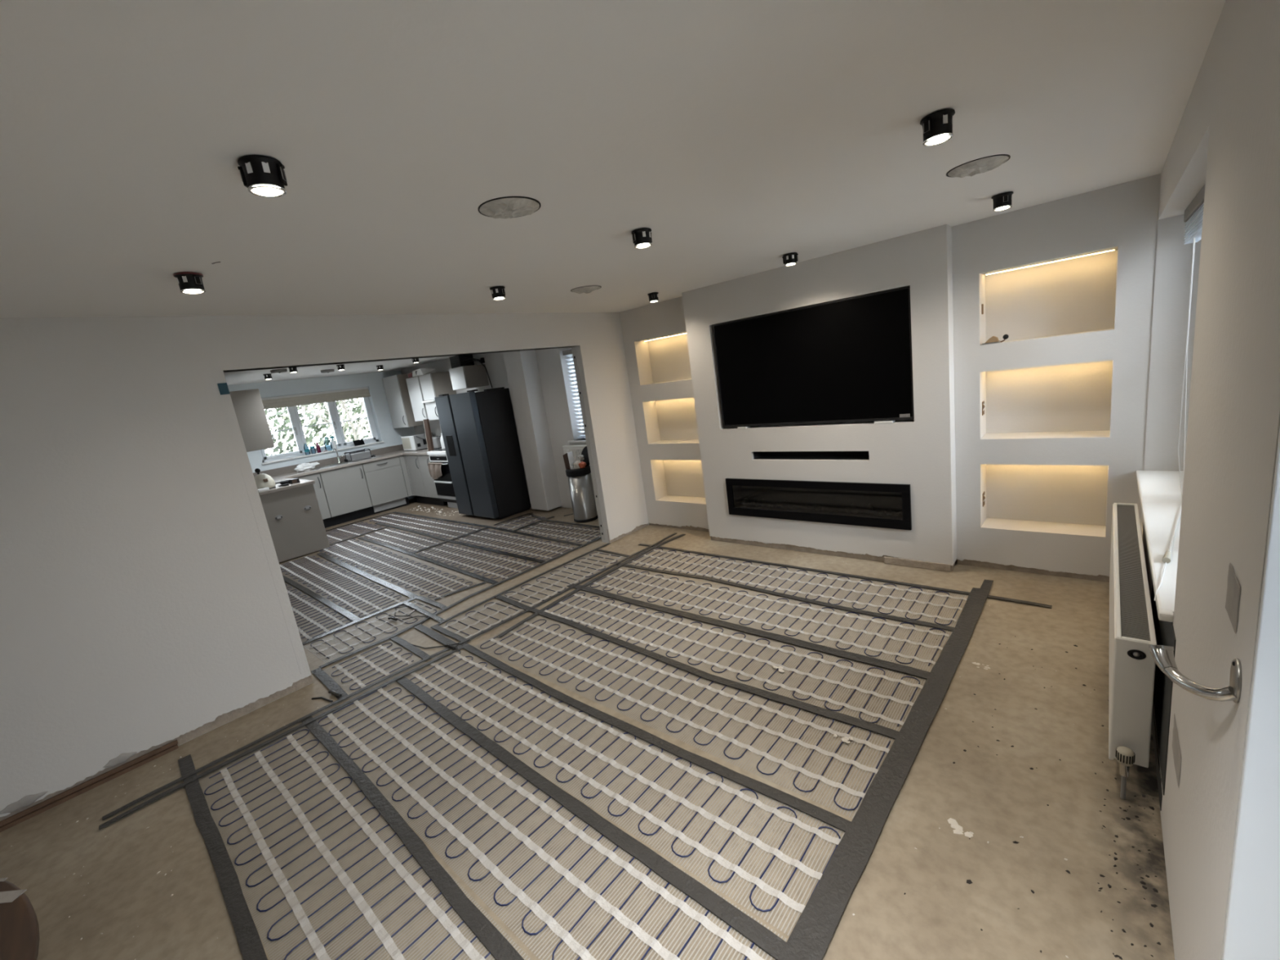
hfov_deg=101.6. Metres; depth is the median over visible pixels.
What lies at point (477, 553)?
mat
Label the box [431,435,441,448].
toaster
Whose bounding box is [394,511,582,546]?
tape strip
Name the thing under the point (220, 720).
baseboard
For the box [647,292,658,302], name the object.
recessed light
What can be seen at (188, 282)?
recessed light
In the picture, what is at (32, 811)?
trim
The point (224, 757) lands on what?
tape strip
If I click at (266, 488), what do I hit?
packet
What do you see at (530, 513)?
tape strip
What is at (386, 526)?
tape strip
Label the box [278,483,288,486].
stopper
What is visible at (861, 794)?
mat
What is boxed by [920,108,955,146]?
recessed light
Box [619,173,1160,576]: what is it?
wall
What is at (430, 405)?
upper cabinet
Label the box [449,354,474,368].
vent box
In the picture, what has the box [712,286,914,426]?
television
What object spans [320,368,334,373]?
ceiling fitting
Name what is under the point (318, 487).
base cabinet
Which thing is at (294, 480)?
box
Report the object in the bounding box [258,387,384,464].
window
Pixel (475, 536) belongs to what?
mat
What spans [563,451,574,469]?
carton
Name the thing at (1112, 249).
strip light
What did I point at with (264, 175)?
recessed light
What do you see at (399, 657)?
mat
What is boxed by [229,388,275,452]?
upper cabinet
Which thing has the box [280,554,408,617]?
mat
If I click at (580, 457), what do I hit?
wrapper
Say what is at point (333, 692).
joint
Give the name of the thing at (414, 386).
upper cabinet
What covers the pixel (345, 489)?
base cabinet
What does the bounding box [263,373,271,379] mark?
recessed light
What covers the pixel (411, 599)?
tape strip
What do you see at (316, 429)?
hedge
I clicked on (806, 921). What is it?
tape strip
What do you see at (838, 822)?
tape strip
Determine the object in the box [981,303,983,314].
box
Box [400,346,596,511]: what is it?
wall
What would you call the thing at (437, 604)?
tape strip
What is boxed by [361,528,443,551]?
mat
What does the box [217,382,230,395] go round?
tape
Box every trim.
[0,739,178,832]
[571,346,605,540]
[884,556,950,572]
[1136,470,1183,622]
[1222,426,1279,959]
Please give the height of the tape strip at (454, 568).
0.009 m
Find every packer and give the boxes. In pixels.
[737,426,750,428]
[874,420,895,423]
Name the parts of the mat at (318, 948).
duct tape strip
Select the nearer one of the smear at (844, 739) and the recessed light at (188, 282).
the recessed light at (188, 282)
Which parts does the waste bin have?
lid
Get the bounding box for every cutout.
[477,195,541,218]
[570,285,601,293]
[946,154,1010,177]
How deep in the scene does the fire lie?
4.46 m
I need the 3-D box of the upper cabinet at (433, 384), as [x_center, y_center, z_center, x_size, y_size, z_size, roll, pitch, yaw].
[-3.347,-1.556,8.645,0.388,0.415,0.385,2,15,42]
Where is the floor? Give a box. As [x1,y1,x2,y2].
[0,497,1174,959]
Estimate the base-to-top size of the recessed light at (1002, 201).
0.072 m
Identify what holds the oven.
on the floor
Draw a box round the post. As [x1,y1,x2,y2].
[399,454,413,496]
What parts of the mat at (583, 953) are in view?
duct tape strip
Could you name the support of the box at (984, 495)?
attached to the wall at (1059, 440)
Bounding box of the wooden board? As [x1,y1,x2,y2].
[422,418,434,451]
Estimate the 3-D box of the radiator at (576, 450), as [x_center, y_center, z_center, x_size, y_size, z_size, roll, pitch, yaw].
[-0.576,-0.011,6.873,1.060,0.912,0.082,2,15,42]
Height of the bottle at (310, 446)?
0.200 m
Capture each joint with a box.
[328,690,341,697]
[387,617,397,621]
[444,644,457,648]
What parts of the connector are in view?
plate, knob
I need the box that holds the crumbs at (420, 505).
[407,505,459,515]
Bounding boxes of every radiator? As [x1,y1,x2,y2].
[562,444,595,502]
[1108,502,1156,799]
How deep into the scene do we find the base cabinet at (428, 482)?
8.86 m
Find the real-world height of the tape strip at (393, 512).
0.009 m
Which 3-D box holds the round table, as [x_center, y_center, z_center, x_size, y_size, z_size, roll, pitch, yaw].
[-1.754,1.512,0.634,1.556,0.751,1.556,2,15,42]
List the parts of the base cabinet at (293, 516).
cable plate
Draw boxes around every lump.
[0,791,48,813]
[102,751,137,767]
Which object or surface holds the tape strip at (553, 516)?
on the floor
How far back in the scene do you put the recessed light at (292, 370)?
6.47 m
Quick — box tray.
[347,457,370,461]
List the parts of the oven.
hob, control panel, dark glass, glass, door, handle, door, panel, casing, oven plinth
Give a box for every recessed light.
[173,271,205,293]
[237,155,287,197]
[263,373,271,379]
[288,367,297,373]
[336,364,344,370]
[376,364,383,370]
[411,358,418,363]
[489,286,506,300]
[631,227,652,248]
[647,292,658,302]
[782,252,798,266]
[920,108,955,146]
[991,191,1013,211]
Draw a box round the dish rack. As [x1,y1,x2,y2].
[343,448,371,461]
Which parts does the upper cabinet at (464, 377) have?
door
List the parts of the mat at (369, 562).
duct tape strip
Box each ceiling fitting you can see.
[270,368,287,373]
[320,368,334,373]
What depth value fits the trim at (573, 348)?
5.46 m
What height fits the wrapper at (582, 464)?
0.095 m
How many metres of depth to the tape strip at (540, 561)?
6.25 m
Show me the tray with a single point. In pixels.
(349, 459)
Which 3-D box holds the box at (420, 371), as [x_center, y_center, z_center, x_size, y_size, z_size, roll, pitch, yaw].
[-3.615,-1.805,8.716,0.400,0.108,0.223,2,15,42]
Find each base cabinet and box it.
[259,484,329,562]
[292,472,330,519]
[319,463,372,517]
[404,454,426,497]
[417,454,438,497]
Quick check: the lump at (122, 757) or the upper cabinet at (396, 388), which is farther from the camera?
the upper cabinet at (396, 388)
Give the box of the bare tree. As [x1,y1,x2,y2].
[297,397,368,441]
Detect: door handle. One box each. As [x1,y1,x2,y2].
[1148,644,1241,702]
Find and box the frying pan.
[275,479,289,484]
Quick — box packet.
[257,487,269,491]
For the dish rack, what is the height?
0.155 m
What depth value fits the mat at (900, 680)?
3.06 m
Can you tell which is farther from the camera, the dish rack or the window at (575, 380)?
the dish rack
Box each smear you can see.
[772,665,784,672]
[833,733,853,743]
[947,817,973,837]
[973,662,990,669]
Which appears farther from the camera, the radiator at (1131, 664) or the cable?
the cable
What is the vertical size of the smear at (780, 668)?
0.003 m
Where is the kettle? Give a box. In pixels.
[253,468,275,488]
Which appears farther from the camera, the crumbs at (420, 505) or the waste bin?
the crumbs at (420, 505)
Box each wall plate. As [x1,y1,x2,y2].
[1172,714,1181,787]
[1225,563,1240,634]
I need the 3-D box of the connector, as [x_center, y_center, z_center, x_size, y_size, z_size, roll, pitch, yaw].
[2.379,-0.941,3.494,0.144,0.051,0.049,2,15,42]
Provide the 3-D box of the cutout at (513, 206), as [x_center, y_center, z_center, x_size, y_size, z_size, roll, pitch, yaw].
[-0.485,-1.006,1.954,0.232,0.034,0.232,2,15,42]
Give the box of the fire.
[725,478,911,530]
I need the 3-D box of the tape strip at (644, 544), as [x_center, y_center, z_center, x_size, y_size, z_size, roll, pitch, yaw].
[1.257,0.720,4.315,3.380,0.009,0.046,2,15,42]
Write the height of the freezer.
1.822 m
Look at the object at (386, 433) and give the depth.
9.01 m
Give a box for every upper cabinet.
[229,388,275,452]
[382,373,423,428]
[405,376,434,421]
[418,371,456,400]
[422,399,439,420]
[448,364,488,390]
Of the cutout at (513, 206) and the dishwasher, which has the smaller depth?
the cutout at (513, 206)
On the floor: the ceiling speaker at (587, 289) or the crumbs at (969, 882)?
the crumbs at (969, 882)
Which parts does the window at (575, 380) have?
sash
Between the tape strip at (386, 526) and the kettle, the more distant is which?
the tape strip at (386, 526)
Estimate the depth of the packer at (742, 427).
4.72 m
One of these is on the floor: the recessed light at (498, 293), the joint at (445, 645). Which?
the joint at (445, 645)
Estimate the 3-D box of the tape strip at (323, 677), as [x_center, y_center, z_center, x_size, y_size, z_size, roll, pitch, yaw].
[-2.079,1.353,3.488,0.611,0.009,0.058,3,16,44]
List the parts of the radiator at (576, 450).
panel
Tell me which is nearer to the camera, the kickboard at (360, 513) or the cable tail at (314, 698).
the cable tail at (314, 698)
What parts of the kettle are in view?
knob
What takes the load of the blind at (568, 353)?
attached to the window at (575, 380)
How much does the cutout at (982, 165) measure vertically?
0.034 m
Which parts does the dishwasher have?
control panel, kick panel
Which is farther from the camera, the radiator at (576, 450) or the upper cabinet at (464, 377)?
the upper cabinet at (464, 377)
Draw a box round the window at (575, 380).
[567,348,586,442]
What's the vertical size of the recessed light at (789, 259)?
0.072 m
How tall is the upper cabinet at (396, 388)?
0.925 m
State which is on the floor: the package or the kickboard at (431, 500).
the kickboard at (431, 500)
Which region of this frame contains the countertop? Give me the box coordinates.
[253,444,441,495]
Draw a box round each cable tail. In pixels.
[311,697,333,702]
[394,605,416,616]
[402,615,429,624]
[410,643,458,648]
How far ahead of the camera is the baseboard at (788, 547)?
4.23 m
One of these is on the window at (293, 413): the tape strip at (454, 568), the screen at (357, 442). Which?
the screen at (357, 442)
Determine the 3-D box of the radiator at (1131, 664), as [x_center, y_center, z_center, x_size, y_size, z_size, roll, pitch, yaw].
[2.298,0.647,2.468,0.106,0.603,1.835,2,15,42]
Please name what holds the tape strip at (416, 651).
on the floor
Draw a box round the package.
[408,372,412,377]
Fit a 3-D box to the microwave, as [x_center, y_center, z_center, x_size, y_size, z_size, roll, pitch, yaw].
[-4.019,-0.691,9.454,0.450,0.267,0.383,2,15,42]
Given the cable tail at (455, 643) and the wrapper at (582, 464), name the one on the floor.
the cable tail at (455, 643)
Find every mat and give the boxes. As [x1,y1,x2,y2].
[198,715,529,959]
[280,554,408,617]
[284,581,352,642]
[302,599,441,663]
[316,537,485,601]
[316,674,786,959]
[323,640,422,693]
[326,521,385,544]
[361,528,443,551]
[368,513,480,538]
[404,648,844,935]
[416,542,539,582]
[438,599,528,640]
[454,528,577,560]
[474,609,893,818]
[495,515,547,530]
[502,550,626,608]
[519,521,600,543]
[537,590,925,731]
[587,566,952,671]
[617,547,968,631]
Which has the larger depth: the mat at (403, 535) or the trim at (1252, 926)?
the mat at (403, 535)
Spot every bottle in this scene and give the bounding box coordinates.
[303,442,310,455]
[309,441,315,453]
[315,442,321,453]
[324,436,332,451]
[329,435,337,449]
[440,433,444,448]
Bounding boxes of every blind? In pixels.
[261,386,370,409]
[562,349,585,438]
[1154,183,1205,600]
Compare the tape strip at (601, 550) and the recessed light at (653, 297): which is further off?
the tape strip at (601, 550)
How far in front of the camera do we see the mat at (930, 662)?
3.52 m
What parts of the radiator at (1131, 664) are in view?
panel, frame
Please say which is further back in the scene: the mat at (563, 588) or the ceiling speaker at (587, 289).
the mat at (563, 588)
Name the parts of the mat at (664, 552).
duct tape strip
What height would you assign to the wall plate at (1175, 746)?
0.112 m
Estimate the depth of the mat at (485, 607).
4.16 m
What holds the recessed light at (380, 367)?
in the ceiling
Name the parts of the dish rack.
panel, rail, panel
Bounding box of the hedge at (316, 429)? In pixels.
[264,399,371,456]
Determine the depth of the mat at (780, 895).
2.20 m
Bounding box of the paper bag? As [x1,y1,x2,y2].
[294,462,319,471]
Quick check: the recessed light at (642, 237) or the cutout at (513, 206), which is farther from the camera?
the recessed light at (642, 237)
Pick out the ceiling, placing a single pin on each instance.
(745, 135)
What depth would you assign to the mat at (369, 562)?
5.69 m
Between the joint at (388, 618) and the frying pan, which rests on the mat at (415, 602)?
the joint at (388, 618)
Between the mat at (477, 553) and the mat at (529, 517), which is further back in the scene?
the mat at (529, 517)
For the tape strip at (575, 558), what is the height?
0.009 m
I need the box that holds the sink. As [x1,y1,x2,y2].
[312,456,380,469]
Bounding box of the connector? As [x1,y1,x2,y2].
[982,334,1008,345]
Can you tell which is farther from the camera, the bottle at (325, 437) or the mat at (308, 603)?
the bottle at (325, 437)
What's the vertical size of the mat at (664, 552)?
0.009 m
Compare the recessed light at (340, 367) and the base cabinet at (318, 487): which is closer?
the recessed light at (340, 367)
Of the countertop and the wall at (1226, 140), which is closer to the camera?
the wall at (1226, 140)
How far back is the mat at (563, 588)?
4.79 m
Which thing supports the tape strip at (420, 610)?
on the mat at (415, 602)
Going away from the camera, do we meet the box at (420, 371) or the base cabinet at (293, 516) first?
the base cabinet at (293, 516)
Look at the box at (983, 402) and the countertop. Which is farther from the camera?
the countertop
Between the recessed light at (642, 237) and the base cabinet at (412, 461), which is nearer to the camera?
the recessed light at (642, 237)
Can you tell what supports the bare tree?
on the paving
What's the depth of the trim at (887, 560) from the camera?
3.98 m
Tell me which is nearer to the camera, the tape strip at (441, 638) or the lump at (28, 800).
the lump at (28, 800)
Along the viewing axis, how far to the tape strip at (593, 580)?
4.72 m
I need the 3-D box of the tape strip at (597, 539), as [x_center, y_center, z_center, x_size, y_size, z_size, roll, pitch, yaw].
[-1.333,0.977,4.819,0.112,0.009,3.003,2,15,40]
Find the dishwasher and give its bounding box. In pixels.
[361,456,408,512]
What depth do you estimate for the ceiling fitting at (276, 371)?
6.57 m
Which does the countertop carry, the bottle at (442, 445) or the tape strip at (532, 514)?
the bottle at (442, 445)
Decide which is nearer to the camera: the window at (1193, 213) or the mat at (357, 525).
the window at (1193, 213)
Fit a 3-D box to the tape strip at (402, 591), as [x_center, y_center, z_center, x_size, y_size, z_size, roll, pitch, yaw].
[-3.151,1.023,5.837,2.993,0.009,0.076,3,16,44]
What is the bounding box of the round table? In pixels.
[0,877,39,959]
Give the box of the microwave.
[400,432,433,450]
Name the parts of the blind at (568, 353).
ladder cord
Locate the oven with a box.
[426,448,457,508]
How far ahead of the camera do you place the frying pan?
6.91 m
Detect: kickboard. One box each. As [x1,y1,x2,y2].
[323,497,409,528]
[415,495,444,506]
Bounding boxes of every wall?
[0,312,649,817]
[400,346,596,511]
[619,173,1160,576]
[1140,0,1279,959]
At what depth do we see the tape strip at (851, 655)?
3.28 m
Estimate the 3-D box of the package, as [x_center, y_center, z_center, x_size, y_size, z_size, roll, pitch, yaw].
[-3.843,-1.799,8.911,0.140,0.085,0.180,2,15,42]
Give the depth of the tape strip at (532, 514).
6.69 m
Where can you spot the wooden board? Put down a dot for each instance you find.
(426, 423)
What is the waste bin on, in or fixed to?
on the floor
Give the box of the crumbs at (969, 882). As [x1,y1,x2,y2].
[904,635,1160,959]
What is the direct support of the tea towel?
hanging from the oven
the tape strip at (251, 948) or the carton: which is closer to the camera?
the tape strip at (251, 948)
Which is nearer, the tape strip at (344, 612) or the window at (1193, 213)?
the window at (1193, 213)
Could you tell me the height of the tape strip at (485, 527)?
0.009 m
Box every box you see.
[288,478,299,484]
[412,368,435,377]
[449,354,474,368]
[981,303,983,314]
[982,400,985,415]
[982,491,985,506]
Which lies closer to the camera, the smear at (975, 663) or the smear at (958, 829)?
the smear at (958, 829)
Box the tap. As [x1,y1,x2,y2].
[332,448,342,462]
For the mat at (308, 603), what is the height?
0.008 m
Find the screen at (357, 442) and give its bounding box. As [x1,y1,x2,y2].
[352,439,364,445]
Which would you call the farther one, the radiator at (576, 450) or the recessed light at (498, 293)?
the radiator at (576, 450)
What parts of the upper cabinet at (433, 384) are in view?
door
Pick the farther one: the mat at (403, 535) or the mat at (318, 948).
the mat at (403, 535)
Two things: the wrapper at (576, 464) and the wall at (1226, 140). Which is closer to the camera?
the wall at (1226, 140)
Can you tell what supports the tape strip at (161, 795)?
on the floor
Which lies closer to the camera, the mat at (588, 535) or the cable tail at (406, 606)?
the cable tail at (406, 606)
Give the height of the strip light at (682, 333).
0.007 m
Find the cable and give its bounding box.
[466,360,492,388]
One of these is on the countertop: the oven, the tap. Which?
the tap
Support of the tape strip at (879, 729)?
on the floor
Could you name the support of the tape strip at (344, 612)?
on the floor
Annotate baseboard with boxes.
[0,524,648,822]
[649,523,1109,582]
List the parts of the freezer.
door, door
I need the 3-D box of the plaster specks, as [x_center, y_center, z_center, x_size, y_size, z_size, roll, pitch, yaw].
[-0.083,1.200,2.901,3.878,0.004,4.617,2,15,42]
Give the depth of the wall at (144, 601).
2.90 m
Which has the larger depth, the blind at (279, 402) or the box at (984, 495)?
the blind at (279, 402)
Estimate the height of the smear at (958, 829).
0.003 m
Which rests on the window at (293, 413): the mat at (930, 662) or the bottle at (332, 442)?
the bottle at (332, 442)
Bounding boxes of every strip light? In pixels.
[644,333,686,341]
[985,248,1115,275]
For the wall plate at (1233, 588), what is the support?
attached to the wall at (1226, 140)
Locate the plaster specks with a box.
[10,547,1082,959]
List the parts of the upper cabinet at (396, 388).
door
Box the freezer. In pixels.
[434,386,530,519]
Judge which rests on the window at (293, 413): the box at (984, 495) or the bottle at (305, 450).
the bottle at (305, 450)
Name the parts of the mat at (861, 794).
duct tape strip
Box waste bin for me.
[565,445,598,523]
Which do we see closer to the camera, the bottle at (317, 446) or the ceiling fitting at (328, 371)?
the ceiling fitting at (328, 371)
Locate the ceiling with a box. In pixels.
[0,0,1226,385]
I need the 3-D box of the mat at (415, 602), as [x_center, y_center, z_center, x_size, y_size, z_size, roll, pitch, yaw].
[-2.165,1.205,4.280,0.560,0.008,0.930,2,15,42]
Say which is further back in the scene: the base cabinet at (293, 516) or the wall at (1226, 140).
the base cabinet at (293, 516)
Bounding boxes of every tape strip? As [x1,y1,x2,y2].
[98,646,461,829]
[102,533,676,820]
[177,754,267,959]
[282,575,359,621]
[302,598,416,644]
[311,667,347,699]
[316,552,417,598]
[319,537,601,668]
[325,511,394,531]
[329,526,389,545]
[357,537,501,584]
[374,522,546,563]
[389,635,429,658]
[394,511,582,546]
[403,601,444,622]
[413,527,488,553]
[413,623,462,652]
[414,595,446,608]
[430,624,470,643]
[436,542,610,625]
[459,642,851,831]
[493,512,532,524]
[495,595,898,738]
[514,515,553,531]
[529,513,599,528]
[540,533,685,609]
[567,582,930,679]
[595,549,630,556]
[638,543,1052,608]
[777,587,979,959]
[796,579,993,959]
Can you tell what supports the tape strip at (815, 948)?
on the floor
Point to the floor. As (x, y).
(998, 798)
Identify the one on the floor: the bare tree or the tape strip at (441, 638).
the tape strip at (441, 638)
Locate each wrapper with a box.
[573,460,581,469]
[577,454,584,461]
[578,461,586,468]
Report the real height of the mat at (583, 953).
0.010 m
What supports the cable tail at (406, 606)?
on the mat at (415, 602)
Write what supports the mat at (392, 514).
on the floor
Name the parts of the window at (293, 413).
sash, sash, sash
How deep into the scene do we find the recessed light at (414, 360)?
7.60 m
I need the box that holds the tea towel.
[427,462,443,479]
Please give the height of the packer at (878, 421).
0.014 m

